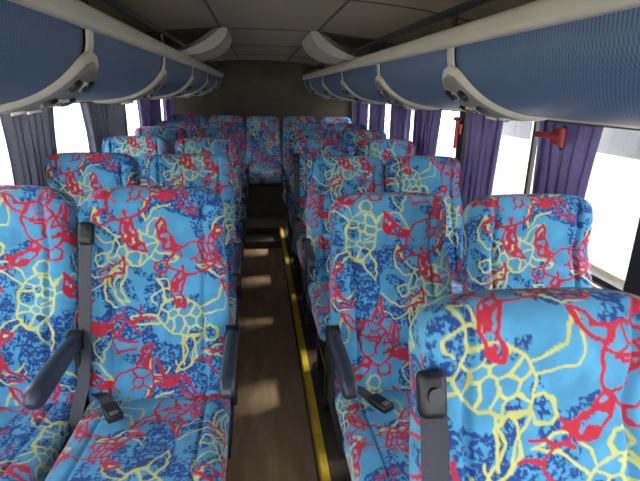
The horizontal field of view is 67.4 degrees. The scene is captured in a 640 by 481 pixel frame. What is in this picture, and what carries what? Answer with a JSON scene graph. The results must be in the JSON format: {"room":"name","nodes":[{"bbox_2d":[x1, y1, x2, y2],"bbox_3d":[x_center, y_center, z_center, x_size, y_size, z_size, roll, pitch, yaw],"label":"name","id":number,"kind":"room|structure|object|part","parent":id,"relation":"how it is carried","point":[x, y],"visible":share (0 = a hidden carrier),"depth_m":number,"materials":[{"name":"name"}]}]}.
{"room":"vehicle interior","nodes":[
{"label":"vehicle interior","id":0,"kind":"room"},
{"bbox_2d":[124,99,161,135],"bbox_3d":[-1.407,-0.018,2.248,0.078,1.840,8.620,-1,17,-7],"label":"wall","id":1,"kind":"structure","parent":0,"point":[126,126],"depth_m":4.04,"materials":[{"name":"laminate"}]},
{"bbox_2d":[0,107,57,186],"bbox_3d":[-1.344,-0.280,2.301,0.059,0.711,0.562,-1,17,-7],"label":"curtain","id":2,"kind":"object","parent":1,"relation":"hanging from","point":[29,139],"visible":0.42,"depth_m":2.18,"materials":[{"name":"fabric"}]},
{"bbox_2d":[80,102,125,151],"bbox_3d":[-1.492,-0.631,3.423,0.060,0.711,0.967,-1,17,-7],"label":"curtain","id":3,"kind":"object","parent":1,"relation":"hanging from","point":[102,121],"visible":0.43,"depth_m":3.20,"materials":[{"name":"fabric"}]},
{"bbox_2d":[0,0,223,116],"bbox_3d":[-1.005,-0.708,1.923,0.690,0.345,8.308,-1,17,-7],"label":"luggage rack","id":4,"kind":"object","parent":1,"relation":"attached to","point":[54,53],"visible":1,"depth_m":1.22,"materials":[{"name":"plastic"}]},
{"bbox_2d":[136,99,159,126],"bbox_3d":[-1.668,-1.049,4.758,0.060,0.711,0.988,-1,17,-7],"label":"curtain","id":5,"kind":"object","parent":1,"relation":"hanging from","point":[149,109],"visible":0.33,"depth_m":4.58,"materials":[{"name":"fabric"}]},
{"bbox_2d":[162,97,175,119],"bbox_3d":[-1.806,-1.375,5.800,0.060,0.711,0.780,-1,17,-7],"label":"curtain","id":6,"kind":"object","parent":1,"relation":"hanging from","point":[168,105],"visible":0.35,"depth_m":5.64,"materials":[{"name":"fabric"}]},
{"bbox_2d":[175,60,350,164],"bbox_3d":[-0.760,-1.395,6.476,2.470,2.000,0.080,-1,17,-7],"label":"wall","id":7,"kind":"structure","parent":0,"point":[247,88],"depth_m":6.28,"materials":[{"name":"carpet"}]},
{"bbox_2d":[225,248,316,480],"bbox_3d":[-0.243,0.871,2.680,2.350,0.060,8.620,-1,17,-7],"label":"floor","id":8,"kind":"structure","parent":0,"point":[271,438],"depth_m":2.71,"materials":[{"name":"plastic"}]},
{"bbox_2d":[244,216,280,247],"bbox_3d":[-0.742,-0.248,5.896,0.443,0.149,1.739,-1,17,-7],"label":"step","id":9,"kind":"structure","parent":8,"relation":"on","point":[260,231],"depth_m":5.31,"materials":[{"name":"plastic"}]},
{"bbox_2d":[246,116,280,215],"bbox_3d":[-0.688,-0.924,5.885,0.460,1.146,0.768,-1,17,-7],"label":"passenger seat","id":10,"kind":"object","parent":9,"relation":"on","point":[263,141],"visible":0.83,"depth_m":5.98,"materials":[{"name":"multicoloured fabric"}]},
{"bbox_3d":[-0.710,-1.208,6.028,0.442,0.715,0.152,-1,-3,-7],"label":"backrest","id":11,"kind":"part","parent":10,"relation":"part of","materials":[{"name":"multicoloured fabric"}]},
{"bbox_3d":[-0.689,-0.607,5.933,0.460,0.511,0.472,-1,17,-7],"label":"seat frame","id":12,"kind":"part","parent":10,"relation":"part of","materials":[{"name":"black plastic"}]},
{"bbox_2d":[249,169,280,183],"bbox_3d":[-0.675,-0.786,5.799,0.444,0.150,0.520,-1,17,-7],"label":"cushion","id":13,"kind":"object","parent":10,"relation":"on","point":[256,176],"depth_m":5.56,"materials":[{"name":"multicoloured fabric"}]},
{"bbox_2d":[278,216,346,480],"bbox_3d":[0.416,0.760,2.732,1.024,0.149,8.618,-1,17,-7],"label":"platform","id":14,"kind":"object","parent":8,"relation":"on","point":[337,466],"visible":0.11,"depth_m":2.49,"materials":[{"name":"plastic"}]},
{"bbox_2d":[282,116,315,164],"bbox_3d":[-0.235,-0.930,5.942,0.460,1.146,0.768,-1,17,-7],"label":"passenger seat","id":15,"kind":"object","parent":14,"relation":"on","point":[290,119],"visible":0.08,"depth_m":6.04,"materials":[{"name":"multicoloured fabric"}]},
{"bbox_2d":[280,123,323,248],"bbox_3d":[-0.151,-0.554,4.741,0.487,1.146,0.770,-1,17,-7],"label":"passenger seat","id":16,"kind":"object","parent":14,"relation":"on","point":[288,127],"visible":0.15,"depth_m":4.82,"materials":[{"name":"multicoloured fabric"}]},
{"bbox_3d":[-0.365,-0.573,4.665,0.043,0.286,0.350,-1,17,-7],"label":"armrest","id":17,"kind":"part","parent":16,"relation":"part of","materials":[{"name":"plastic"}]},
{"bbox_3d":[-0.140,-0.237,4.790,0.460,0.511,0.472,-1,17,-7],"label":"seat frame","id":18,"kind":"part","parent":16,"relation":"part of","materials":[{"name":"black plastic"}]},
{"bbox_3d":[-0.161,-0.839,4.885,0.442,0.715,0.152,-1,-3,-7],"label":"backrest","id":19,"kind":"part","parent":16,"relation":"part of","materials":[{"name":"multicoloured fabric"}]},
{"bbox_2d":[280,227,330,480],"bbox_3d":[0.015,0.930,1.951,0.035,0.041,7.140,-1,17,-7],"label":"trim","id":20,"kind":"structure","parent":14,"relation":"attached to","point":[324,473],"depth_m":2.50,"materials":[{"name":"yellow plastic"}]},
{"bbox_2d":[284,129,336,280],"bbox_3d":[-0.048,-0.311,3.964,0.487,1.146,0.770,-1,17,-7],"label":"passenger seat","id":21,"kind":"object","parent":14,"relation":"on","point":[294,136],"visible":0.21,"depth_m":4.05,"materials":[{"name":"multicoloured fabric"}]},
{"bbox_3d":[-0.262,-0.330,3.889,0.043,0.286,0.350,-1,17,-7],"label":"armrest","id":22,"kind":"part","parent":21,"relation":"part of","materials":[{"name":"plastic"}]},
{"bbox_2d":[288,208,291,227],"bbox_3d":[-0.023,-0.174,3.880,0.444,0.150,0.520,-1,17,-7],"label":"cushion","id":23,"kind":"object","parent":21,"relation":"on","point":[289,209],"depth_m":3.90,"materials":[{"name":"multicoloured fabric"}]},
{"bbox_3d":[-0.037,0.006,4.014,0.460,0.511,0.472,-1,17,-7],"label":"seat frame","id":24,"kind":"part","parent":21,"relation":"part of","materials":[{"name":"black plastic"}]},
{"bbox_3d":[-0.058,-0.596,4.109,0.442,0.715,0.152,-1,-3,-7],"label":"backrest","id":25,"kind":"part","parent":21,"relation":"part of","materials":[{"name":"multicoloured fabric"}]},
{"bbox_2d":[290,138,354,327],"bbox_3d":[0.051,-0.070,3.200,0.494,1.141,0.786,-1,17,-7],"label":"passenger seat","id":26,"kind":"object","parent":14,"relation":"on","point":[308,149],"visible":0.3,"depth_m":3.28,"materials":[{"name":"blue fabric"}]},
{"bbox_3d":[-0.161,-0.089,3.119,0.043,0.286,0.350,-1,17,-7],"label":"armrest","id":27,"kind":"part","parent":26,"relation":"part of","materials":[{"name":"plastic"}]},
{"bbox_2d":[297,235,306,269],"bbox_3d":[0.079,0.067,3.110,0.444,0.150,0.520,-1,17,-7],"label":"cushion","id":28,"kind":"object","parent":26,"relation":"on","point":[300,253],"depth_m":3.04,"materials":[{"name":"multicoloured fabric"}]},
{"bbox_3d":[0.064,0.247,3.244,0.460,0.511,0.472,-1,17,-7],"label":"seat frame","id":29,"kind":"part","parent":26,"relation":"part of","materials":[{"name":"black plastic"}]},
{"bbox_3d":[0.042,-0.355,3.345,0.442,0.715,0.152,-1,-4,-7],"label":"backrest","id":30,"kind":"part","parent":26,"relation":"part of","materials":[{"name":"multicoloured fabric"}]},
{"bbox_2d":[318,117,350,128],"bbox_3d":[0.217,-0.937,6.000,0.460,1.146,0.768,-1,17,-7],"label":"passenger seat","id":31,"kind":"object","parent":14,"relation":"on","point":[324,121],"visible":0.06,"depth_m":6.09,"materials":[{"name":"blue fabric"}]},
{"bbox_2d":[302,156,383,412],"bbox_3d":[0.156,0.184,2.420,0.488,1.123,0.831,-1,17,-7],"label":"passenger seat","id":32,"kind":"object","parent":14,"relation":"on","point":[328,178],"visible":0.39,"depth_m":2.52,"materials":[{"name":"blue fabric"}]},
{"bbox_3d":[-0.054,0.164,2.312,0.043,0.286,0.350,-1,17,-7],"label":"armrest","id":33,"kind":"part","parent":32,"relation":"part of","materials":[{"name":"plastic"}]},
{"bbox_3d":[0.171,0.499,2.437,0.460,0.511,0.472,-1,17,-7],"label":"seat frame","id":34,"kind":"part","parent":32,"relation":"part of","materials":[{"name":"black plastic"}]},
{"bbox_2d":[308,282,330,341],"bbox_3d":[0.185,0.320,2.303,0.444,0.150,0.520,-1,17,-7],"label":"cushion","id":35,"kind":"object","parent":32,"relation":"on","point":[318,292],"depth_m":2.22,"materials":[{"name":"multicoloured fabric"}]},
{"bbox_3d":[0.145,-0.101,2.567,0.442,0.715,0.152,-1,-9,-7],"label":"backrest","id":36,"kind":"part","parent":32,"relation":"part of","materials":[{"name":"multicoloured fabric"}]},
{"bbox_2d":[325,123,365,138],"bbox_3d":[0.277,-0.558,4.782,0.487,1.149,0.758,-1,17,-7],"label":"passenger seat","id":37,"kind":"object","parent":14,"relation":"on","point":[336,127],"visible":0.05,"depth_m":4.87,"materials":[{"name":"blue fabric"}]},
{"bbox_2d":[338,129,386,155],"bbox_3d":[0.380,-0.316,4.006,0.487,1.149,0.758,-1,17,-7],"label":"passenger seat","id":38,"kind":"object","parent":14,"relation":"on","point":[355,135],"visible":0.07,"depth_m":4.10,"materials":[{"name":"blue fabric"}]},
{"bbox_2d":[356,139,415,191],"bbox_3d":[0.481,-0.075,3.242,0.487,1.146,0.770,-1,17,-7],"label":"passenger seat","id":39,"kind":"object","parent":14,"relation":"on","point":[384,150],"visible":0.09,"depth_m":3.34,"materials":[{"name":"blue fabric"}]},
{"bbox_2d":[325,192,452,480],"bbox_3d":[0.265,0.466,1.536,0.488,1.112,0.855,-1,17,-7],"label":"passenger seat","id":40,"kind":"object","parent":14,"relation":"on","point":[389,258],"visible":0.66,"depth_m":1.63,"materials":[{"name":"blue fabric"}]},
{"bbox_3d":[0.281,0.779,1.541,0.460,0.511,0.472,-1,17,-7],"label":"seat frame","id":41,"kind":"part","parent":40,"relation":"part of","materials":[{"name":"black plastic"}]},
{"bbox_3d":[0.056,0.444,1.416,0.043,0.286,0.350,-1,17,-7],"label":"armrest","id":42,"kind":"part","parent":40,"relation":"part of","materials":[{"name":"plastic"}]},
{"bbox_2d":[334,388,410,480],"bbox_3d":[0.296,0.600,1.407,0.444,0.150,0.520,-1,17,-7],"label":"cushion","id":43,"kind":"object","parent":40,"relation":"on","point":[374,442],"depth_m":1.38,"materials":[{"name":"multicoloured fabric"}]},
{"bbox_3d":[0.254,0.181,1.685,0.442,0.715,0.152,-1,-11,-7],"label":"backrest","id":44,"kind":"part","parent":40,"relation":"part of","materials":[{"name":"multicoloured fabric"}]},
{"bbox_2d":[384,156,462,293],"bbox_3d":[0.576,0.181,2.446,0.488,1.132,0.807,-1,17,-7],"label":"passenger seat","id":45,"kind":"object","parent":14,"relation":"on","point":[440,176],"visible":0.22,"depth_m":2.56,"materials":[{"name":"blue fabric"}]},
{"bbox_2d":[451,279,461,293],"bbox_3d":[0.604,0.318,2.342,0.444,0.150,0.520,-1,17,-7],"label":"cushion","id":46,"kind":"object","parent":45,"relation":"on","point":[456,283],"depth_m":2.45,"materials":[{"name":"multicoloured fabric"}]},
{"bbox_2d":[409,287,639,480],"bbox_3d":[0.381,0.724,0.662,0.494,1.141,0.786,-1,17,-7],"label":"passenger seat","id":47,"kind":"object","parent":14,"relation":"on","point":[518,384],"visible":1,"depth_m":0.77,"materials":[{"name":"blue fabric"}]},
{"bbox_2d":[462,194,592,291],"bbox_3d":[0.704,0.488,1.441,0.487,1.146,0.770,-1,17,-7],"label":"passenger seat","id":48,"kind":"object","parent":14,"relation":"on","point":[511,241],"visible":0.27,"depth_m":1.55,"materials":[{"name":"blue fabric"}]},
{"bbox_3d":[-0.969,0.781,2.556,0.879,0.149,8.618,-1,17,-7],"label":"platform","id":49,"kind":"object","parent":8,"relation":"on","visible":0},
{"bbox_2d":[0,185,88,480],"bbox_3d":[-0.943,0.472,1.347,0.487,1.156,0.733,-1,17,-7],"label":"passenger seat","id":50,"kind":"object","parent":49,"relation":"on","point":[41,341],"visible":0.85,"depth_m":1.45,"materials":[{"name":"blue fabric"}]},
{"bbox_2d":[0,402,71,480],"bbox_3d":[-0.945,0.609,1.279,0.444,0.150,0.520,-1,17,-7],"label":"cushion","id":51,"kind":"object","parent":50,"relation":"on","point":[31,441],"depth_m":1.33,"materials":[{"name":"multicoloured fabric"}]},
{"bbox_3d":[-0.978,0.187,1.486,0.442,0.715,0.152,-1,0,-7],"label":"backrest","id":52,"kind":"part","parent":50,"relation":"part of","materials":[{"name":"multicoloured fabric"}]},
{"bbox_3d":[-0.720,0.446,1.347,0.043,0.286,0.350,-1,17,-7],"label":"armrest","id":53,"kind":"part","parent":50,"relation":"part of","materials":[{"name":"plastic"}]},
{"bbox_3d":[-0.960,0.788,1.413,0.460,0.511,0.472,-1,17,-7],"label":"seat frame","id":54,"kind":"part","parent":50,"relation":"part of","materials":[{"name":"black fabric"}]},
{"bbox_2d":[44,152,140,245],"bbox_3d":[-1.052,0.219,2.167,0.487,1.149,0.758,-1,17,-7],"label":"passenger seat","id":55,"kind":"object","parent":49,"relation":"on","point":[80,175],"visible":0.15,"depth_m":2.27,"materials":[{"name":"multicoloured fabric"}]},
{"bbox_2d":[102,136,170,184],"bbox_3d":[-1.162,-0.042,3.001,0.487,1.149,0.758,-1,17,-7],"label":"passenger seat","id":56,"kind":"object","parent":49,"relation":"on","point":[141,148],"visible":0.09,"depth_m":3.10,"materials":[{"name":"multicoloured fabric"}]},
{"bbox_2d":[44,185,239,480],"bbox_3d":[-0.497,0.465,1.413,0.516,1.151,0.752,-1,17,-7],"label":"passenger seat","id":57,"kind":"object","parent":49,"relation":"on","point":[157,368],"visible":1,"depth_m":1.50,"materials":[{"name":"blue fabric"}]},
{"bbox_2d":[44,393,230,480],"bbox_3d":[-0.484,0.602,1.337,0.444,0.150,0.520,-1,17,-7],"label":"cushion","id":58,"kind":"object","parent":57,"relation":"on","point":[158,436],"depth_m":1.32,"materials":[{"name":"multicoloured fabric"}]},
{"bbox_3d":[-0.518,0.180,1.555,0.442,0.715,0.152,-1,-2,-7],"label":"backrest","id":59,"kind":"part","parent":57,"relation":"part of","materials":[{"name":"multicoloured fabric"}]},
{"bbox_3d":[-0.498,0.782,1.472,0.460,0.511,0.472,-1,17,-7],"label":"seat frame","id":60,"kind":"part","parent":57,"relation":"part of","materials":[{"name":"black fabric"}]},
{"bbox_3d":[-0.259,0.439,1.405,0.043,0.286,0.350,-1,17,-7],"label":"armrest","id":61,"kind":"part","parent":57,"relation":"part of","materials":[{"name":"plastic"}]},
{"bbox_2d":[134,126,187,152],"bbox_3d":[-1.269,-0.297,3.815,0.487,1.149,0.758,-1,17,-7],"label":"passenger seat","id":62,"kind":"object","parent":49,"relation":"on","point":[171,134],"visible":0.12,"depth_m":3.91,"materials":[{"name":"multicoloured fabric"}]},
{"bbox_2d":[155,120,198,136],"bbox_3d":[-1.374,-0.546,4.611,0.487,1.149,0.758,-1,17,-7],"label":"passenger seat","id":63,"kind":"object","parent":49,"relation":"on","point":[189,126],"visible":0.06,"depth_m":4.71,"materials":[{"name":"multicoloured fabric"}]},
{"bbox_2d":[172,114,205,127],"bbox_3d":[-1.592,-0.910,5.770,0.460,1.146,0.768,-1,17,-7],"label":"passenger seat","id":64,"kind":"object","parent":49,"relation":"on","point":[200,120],"visible":0.07,"depth_m":5.88,"materials":[{"name":"multicoloured fabric"}]},
{"bbox_2d":[145,154,242,323],"bbox_3d":[-0.604,0.212,2.234,0.487,1.144,0.776,-1,17,-7],"label":"passenger seat","id":65,"kind":"object","parent":49,"relation":"on","point":[215,172],"visible":0.23,"depth_m":2.34,"materials":[{"name":"multicoloured fabric"}]},
{"bbox_2d":[228,289,236,323],"bbox_3d":[-0.603,0.350,2.143,0.444,0.150,0.520,-1,17,-7],"label":"cushion","id":66,"kind":"object","parent":65,"relation":"on","point":[232,292],"depth_m":2.21,"materials":[{"name":"multicoloured fabric"}]},
{"bbox_3d":[-0.378,0.187,2.212,0.043,0.286,0.350,-1,17,-7],"label":"armrest","id":67,"kind":"part","parent":65,"relation":"part of","materials":[{"name":"plastic"}]},
{"bbox_3d":[-0.617,0.529,2.278,0.460,0.511,0.472,-1,17,-7],"label":"seat frame","id":68,"kind":"part","parent":65,"relation":"part of","materials":[{"name":"black plastic"}]},
{"bbox_2d":[171,137,246,260],"bbox_3d":[-0.728,-0.049,3.066,0.516,1.144,0.777,-1,17,-7],"label":"passenger seat","id":69,"kind":"object","parent":49,"relation":"on","point":[229,148],"visible":0.16,"depth_m":3.18,"materials":[{"name":"multicoloured fabric"}]},
{"bbox_3d":[-0.488,-0.074,3.045,0.043,0.286,0.350,-1,17,-7],"label":"armrest","id":70,"kind":"part","parent":69,"relation":"part of","materials":[{"name":"plastic"}]},
{"bbox_2d":[191,128,248,280],"bbox_3d":[-0.821,-0.303,3.882,0.487,1.144,0.776,-1,17,-7],"label":"passenger seat","id":71,"kind":"object","parent":49,"relation":"on","point":[232,133],"visible":0.15,"depth_m":3.99,"materials":[{"name":"multicoloured fabric"}]},
{"bbox_3d":[-0.856,-0.588,4.023,0.442,0.715,0.152,-1,-4,-7],"label":"backrest","id":72,"kind":"part","parent":71,"relation":"part of","materials":[{"name":"multicoloured fabric"}]},
{"bbox_3d":[-0.595,-0.329,3.859,0.043,0.286,0.350,-1,17,-7],"label":"armrest","id":73,"kind":"part","parent":71,"relation":"part of","materials":[{"name":"plastic"}]},
{"bbox_2d":[202,121,249,234],"bbox_3d":[-0.940,-0.552,4.675,0.516,1.144,0.777,-1,17,-7],"label":"passenger seat","id":74,"kind":"object","parent":49,"relation":"on","point":[213,124],"visible":0.12,"depth_m":4.79,"materials":[{"name":"multicoloured fabric"}]},
{"bbox_3d":[-0.961,-0.837,4.819,0.442,0.715,0.152,-1,-4,-7],"label":"backrest","id":75,"kind":"part","parent":74,"relation":"part of","materials":[{"name":"multicoloured fabric"}]},
{"bbox_3d":[-0.700,-0.578,4.655,0.043,0.286,0.350,-1,17,-7],"label":"armrest","id":76,"kind":"part","parent":74,"relation":"part of","materials":[{"name":"plastic"}]},
{"bbox_2d":[209,115,243,124],"bbox_3d":[-1.140,-0.917,5.827,0.460,1.146,0.768,-1,17,-7],"label":"passenger seat","id":77,"kind":"object","parent":49,"relation":"on","point":[228,118],"visible":0.06,"depth_m":5.93,"materials":[{"name":"multicoloured fabric"}]},
{"bbox_2d":[79,0,536,67],"bbox_3d":[-0.201,-0.995,2.133,2.470,0.210,8.680,-1,17,-7],"label":"ceiling","id":78,"kind":"structure","parent":0,"point":[270,30],"depth_m":2.49,"materials":[{"name":"plastic"}]},
{"bbox_2d":[176,27,231,60],"bbox_3d":[-0.822,-1.321,3.254,0.420,0.169,0.650,-1,17,-7],"label":"duct","id":79,"kind":"object","parent":78,"relation":"attached to","point":[217,41],"depth_m":2.97,"materials":[{"name":"white plastic"}]},
{"bbox_2d":[302,31,360,64],"bbox_3d":[0.110,-1.335,3.372,0.420,0.169,0.650,-1,17,-7],"label":"duct","id":80,"kind":"object","parent":78,"relation":"attached to","point":[317,45],"depth_m":3.09,"materials":[{"name":"white plastic"}]},
{"bbox_2d":[350,101,639,295],"bbox_3d":[0.966,-0.054,2.550,0.078,1.840,8.620,-1,17,-7],"label":"wall","id":81,"kind":"structure","parent":0,"point":[632,281],"depth_m":1.65,"materials":[{"name":"laminate"}]},
{"bbox_2d":[246,187,286,215],"bbox_3d":[-0.654,-0.464,5.756,2.310,0.349,0.020,-1,17,-7],"label":"step","id":82,"kind":"structure","parent":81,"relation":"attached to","point":[262,201],"depth_m":5.75,"materials":[{"name":"carpet"}]},
{"bbox_2d":[354,101,367,128],"bbox_3d":[0.475,-1.282,5.681,0.060,0.711,0.624,-1,17,-7],"label":"curtain","id":83,"kind":"object","parent":81,"relation":"hanging from","point":[361,110],"visible":0.34,"depth_m":5.53,"materials":[{"name":"fabric"}]},
{"bbox_2d":[369,104,385,131],"bbox_3d":[0.572,-1.052,4.947,0.059,0.711,0.572,-1,17,-7],"label":"curtain","id":84,"kind":"object","parent":81,"relation":"hanging from","point":[377,111],"visible":0.33,"depth_m":4.78,"materials":[{"name":"fabric"}]},
{"bbox_2d":[389,105,411,139],"bbox_3d":[0.675,-0.808,4.166,0.058,0.711,0.541,-1,17,-7],"label":"curtain","id":85,"kind":"object","parent":81,"relation":"hanging from","point":[400,117],"visible":0.39,"depth_m":4.06,"materials":[{"name":"fabric"}]},
{"bbox_2d":[412,109,441,155],"bbox_3d":[0.757,-0.613,3.541,0.060,0.711,0.582,-1,17,-7],"label":"curtain","id":86,"kind":"object","parent":81,"relation":"hanging from","point":[426,123],"visible":0.51,"depth_m":3.44,"materials":[{"name":"fabric"}]},
{"bbox_2d":[453,116,462,147],"bbox_3d":[0.856,-0.673,2.997,0.040,0.193,0.104,-1,17,-7],"label":"hammer","id":87,"kind":"object","parent":81,"relation":"attached to","point":[458,127],"visible":1,"depth_m":2.98,"materials":[{"name":"red plastic"}]},
{"bbox_2d":[302,0,639,130],"bbox_3d":[0.638,-0.733,2.132,0.690,0.345,8.308,-1,17,-7],"label":"luggage rack","id":88,"kind":"object","parent":81,"relation":"attached to","point":[561,61],"visible":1,"depth_m":1.17,"materials":[{"name":"plastic"}]},
{"bbox_2d":[460,113,503,212],"bbox_3d":[0.873,-0.337,2.661,0.058,0.711,0.437,-1,17,-7],"label":"curtain","id":89,"kind":"object","parent":81,"relation":"hanging from","point":[483,135],"visible":0.6,"depth_m":2.61,"materials":[{"name":"fabric"}]},
{"bbox_2d":[535,124,567,151],"bbox_3d":[0.914,-0.413,1.896,0.040,0.104,0.193,-1,17,-7],"label":"hammer","id":90,"kind":"object","parent":81,"relation":"attached to","point":[557,136],"visible":1,"depth_m":1.85,"materials":[{"name":"red plastic"}]},
{"bbox_2d":[532,121,604,198],"bbox_3d":[0.963,-0.127,1.988,0.059,0.711,0.416,-1,17,-7],"label":"curtain","id":91,"kind":"object","parent":81,"relation":"hanging from","point":[567,171],"visible":0.3,"depth_m":1.88,"materials":[{"name":"fabric"}]},
{"label":"outside","id":92,"kind":"structure","parent":0,"visible":0},
{"bbox_2d":[0,116,624,287],"bbox_3d":[-1.314,-0.384,10.267,80.000,0.100,80.000,-1,17,-7],"label":"ground","id":93,"kind":"structure","parent":92,"point":[447,128],"depth_m":23.55,"materials":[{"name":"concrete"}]},
{"bbox_2d":[0,103,86,162],"bbox_3d":[-10.274,-2.326,8.476,0.230,4.250,40.000,-1,17,-7],"label":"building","id":94,"kind":"structure","parent":93,"relation":"on","point":[68,120],"depth_m":22.83,"materials":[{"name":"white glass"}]},
{"bbox_2d":[461,120,639,290],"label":"window","id":95,"kind":"structure","parent":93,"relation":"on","point":[613,189],"depth_m":6.38,"materials":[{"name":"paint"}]}
]}

